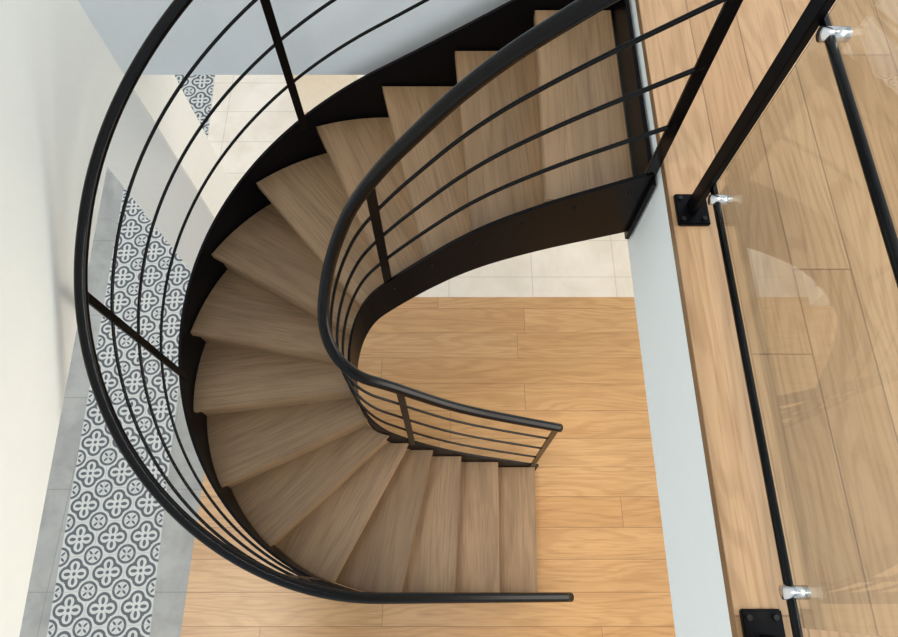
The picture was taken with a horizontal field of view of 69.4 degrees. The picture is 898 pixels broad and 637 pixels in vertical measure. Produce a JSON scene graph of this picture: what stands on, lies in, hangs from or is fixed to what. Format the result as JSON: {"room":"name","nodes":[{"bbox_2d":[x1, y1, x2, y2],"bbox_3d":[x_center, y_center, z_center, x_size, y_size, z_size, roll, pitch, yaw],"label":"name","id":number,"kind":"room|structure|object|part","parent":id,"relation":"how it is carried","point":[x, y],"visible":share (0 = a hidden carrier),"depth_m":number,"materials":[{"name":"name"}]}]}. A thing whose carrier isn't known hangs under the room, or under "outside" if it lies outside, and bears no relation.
{"room":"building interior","nodes":[
{"label":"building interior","id":0,"kind":"room"},
{"bbox_2d":[0,0,123,636],"bbox_3d":[-1.264,0.518,0.416,0.200,2.770,4.385,-3,67,-1],"label":"wall","id":1,"kind":"structure","parent":0,"point":[59,79],"depth_m":1.92,"materials":[{"name":"white paint"}]},
{"bbox_2d":[19,167,123,636],"bbox_3d":[-3.603,0.032,4.573,2.793,0.050,9.500,0,67,0],"label":"floor","id":2,"kind":"structure","parent":0,"point":[36,616],"depth_m":4.21,"materials":[{"name":"tile"}]},
{"bbox_2d":[47,75,214,636],"bbox_3d":[-2.145,0.018,4.579,0.600,0.050,9.512,-3,67,-1],"label":"tile strip","id":3,"kind":"object","parent":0,"point":[105,585],"visible":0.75,"depth_m":4.17,"materials":[{"name":"tile"}]},
{"bbox_2d":[78,0,509,74],"bbox_3d":[-0.457,-1.578,1.302,2.034,2.770,0.180,0,67,0],"label":"wall","id":4,"kind":"structure","parent":0,"point":[123,26],"depth_m":2.34,"materials":[{"name":"white paint"}]},
{"bbox_2d":[293,75,357,113],"bbox_3d":[-0.906,-1.717,4.786,0.480,0.921,0.491,-14,68,-6],"label":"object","id":5,"kind":"structure","parent":0,"point":[312,90],"depth_m":4.76,"materials":[{"name":"beige stone"}]},
{"bbox_2d":[150,75,633,636],"bbox_3d":[1.059,0.032,4.573,6.282,0.050,9.500,0,67,0],"label":"floor","id":6,"kind":"structure","parent":0,"point":[597,267],"depth_m":4.69,"materials":[{"name":"tile"}]},
{"bbox_2d":[107,75,233,271],"bbox_3d":[-1.455,-0.682,3.637,0.360,2.230,0.343,0,67,0],"label":"square column","id":7,"kind":"structure","parent":6,"relation":"on","point":[150,95],"depth_m":3.18,"materials":[{"name":"paint"}]},
{"bbox_2d":[180,297,675,636],"bbox_3d":[1.317,2.132,3.686,5.766,0.050,4.940,0,67,0],"label":"wood floor","id":8,"kind":"structure","parent":0,"point":[575,363],"depth_m":4.18,"materials":[{"name":"brown wood"}]},
{"bbox_2d":[74,0,742,603],"bbox_3d":[-0.308,0.115,2.535,1.722,3.640,1.840,0,67,0],"label":"curved staircase","id":9,"kind":"structure","parent":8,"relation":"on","point":[521,128],"depth_m":2.54,"materials":[{"name":"brown wood"}]},
{"bbox_3d":[-1.150,0.091,2.436,0.011,0.867,0.030,-1,67,0],"label":"post","id":10,"kind":"part","parent":9,"relation":"part of","materials":[{"name":"black metal"}]},
{"bbox_3d":[-0.580,-0.922,2.230,0.030,0.826,0.011,-20,69,-8],"label":"post","id":11,"kind":"part","parent":9,"relation":"part of","materials":[{"name":"black metal"}]},
{"bbox_3d":[-0.602,1.052,2.622,0.030,0.915,0.011,21,69,9],"label":"post","id":12,"kind":"part","parent":9,"relation":"part of","materials":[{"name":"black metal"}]},
{"bbox_3d":[-0.218,-0.238,2.072,0.030,0.643,0.011,0,67,0],"label":"post","id":13,"kind":"part","parent":9,"relation":"part of","materials":[{"name":"black metal"}]},
{"bbox_3d":[-0.190,0.466,2.940,0.030,0.980,0.011,0,67,0],"label":"post","id":14,"kind":"part","parent":9,"relation":"part of","materials":[{"name":"black metal"}]},
{"bbox_3d":[0.049,-0.081,2.045,1.008,2.375,0.351,0,67,0],"label":"handrail","id":15,"kind":"part","parent":9,"relation":"part of","materials":[{"name":"black metal"}]},
{"bbox_3d":[0.510,0.717,3.535,0.030,1.022,0.011,0,67,0],"label":"post","id":16,"kind":"part","parent":9,"relation":"part of","materials":[{"name":"black metal"}]},
{"bbox_3d":[0.547,-0.668,2.016,0.012,0.285,0.800,0,67,0],"label":"landing plate","id":17,"kind":"part","parent":9,"relation":"part of","materials":[{"name":"black metal"}]},
{"bbox_3d":[0.536,-0.519,1.405,0.030,0.793,0.011,0,67,0],"label":"post","id":18,"kind":"part","parent":9,"relation":"part of","materials":[{"name":"black metal"}]},
{"bbox_2d":[627,0,731,636],"bbox_3d":[2.380,-0.528,1.963,3.640,0.355,7.500,0,67,0],"label":"floor slab edge","id":19,"kind":"structure","parent":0,"point":[696,581],"depth_m":1.62,"materials":[{"name":"paint"}]},
{"bbox_2d":[635,0,883,636],"bbox_3d":[2.380,-0.602,1.788,3.640,0.025,7.500,0,67,0],"label":"floor","id":20,"kind":"structure","parent":0,"point":[751,571],"depth_m":1.57,"materials":[{"name":"brown wood"}]},
{"bbox_2d":[673,0,897,636],"bbox_3d":[0.614,0.657,0.721,0.088,0.960,2.550,0,67,0],"label":"glass balustrade","id":21,"kind":"object","parent":20,"relation":"on","point":[806,208],"visible":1,"depth_m":1.11,"materials":[{"name":"clear glass"}]},
{"bbox_3d":[0.610,-0.273,1.629,0.080,0.012,0.090,0,67,0],"label":"plate","id":22,"kind":"part","parent":21,"relation":"part of","materials":[{"name":"black metal"}]},
{"bbox_3d":[0.620,0.818,1.044,0.017,0.017,2.505,0,67,0],"label":"tube rail","id":23,"kind":"part","parent":21,"relation":"part of","materials":[{"name":"black metal"}]},
{"bbox_3d":[0.607,-0.452,1.205,0.016,0.908,0.040,0,67,0],"label":"post","id":24,"kind":"part","parent":21,"relation":"part of","materials":[{"name":"black metal"}]},
{"bbox_3d":[0.610,0.612,1.255,0.080,0.012,0.090,0,67,0],"label":"plate","id":25,"kind":"part","parent":21,"relation":"part of","materials":[{"name":"black metal"}]},
{"bbox_3d":[0.607,0.451,0.823,0.016,0.908,0.040,0,67,0],"label":"post","id":26,"kind":"part","parent":21,"relation":"part of","materials":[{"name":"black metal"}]},
{"bbox_3d":[0.620,0.629,0.597,0.017,0.017,2.505,0,67,0],"label":"tube rail","id":27,"kind":"part","parent":21,"relation":"part of","materials":[{"name":"black metal"}]}
]}

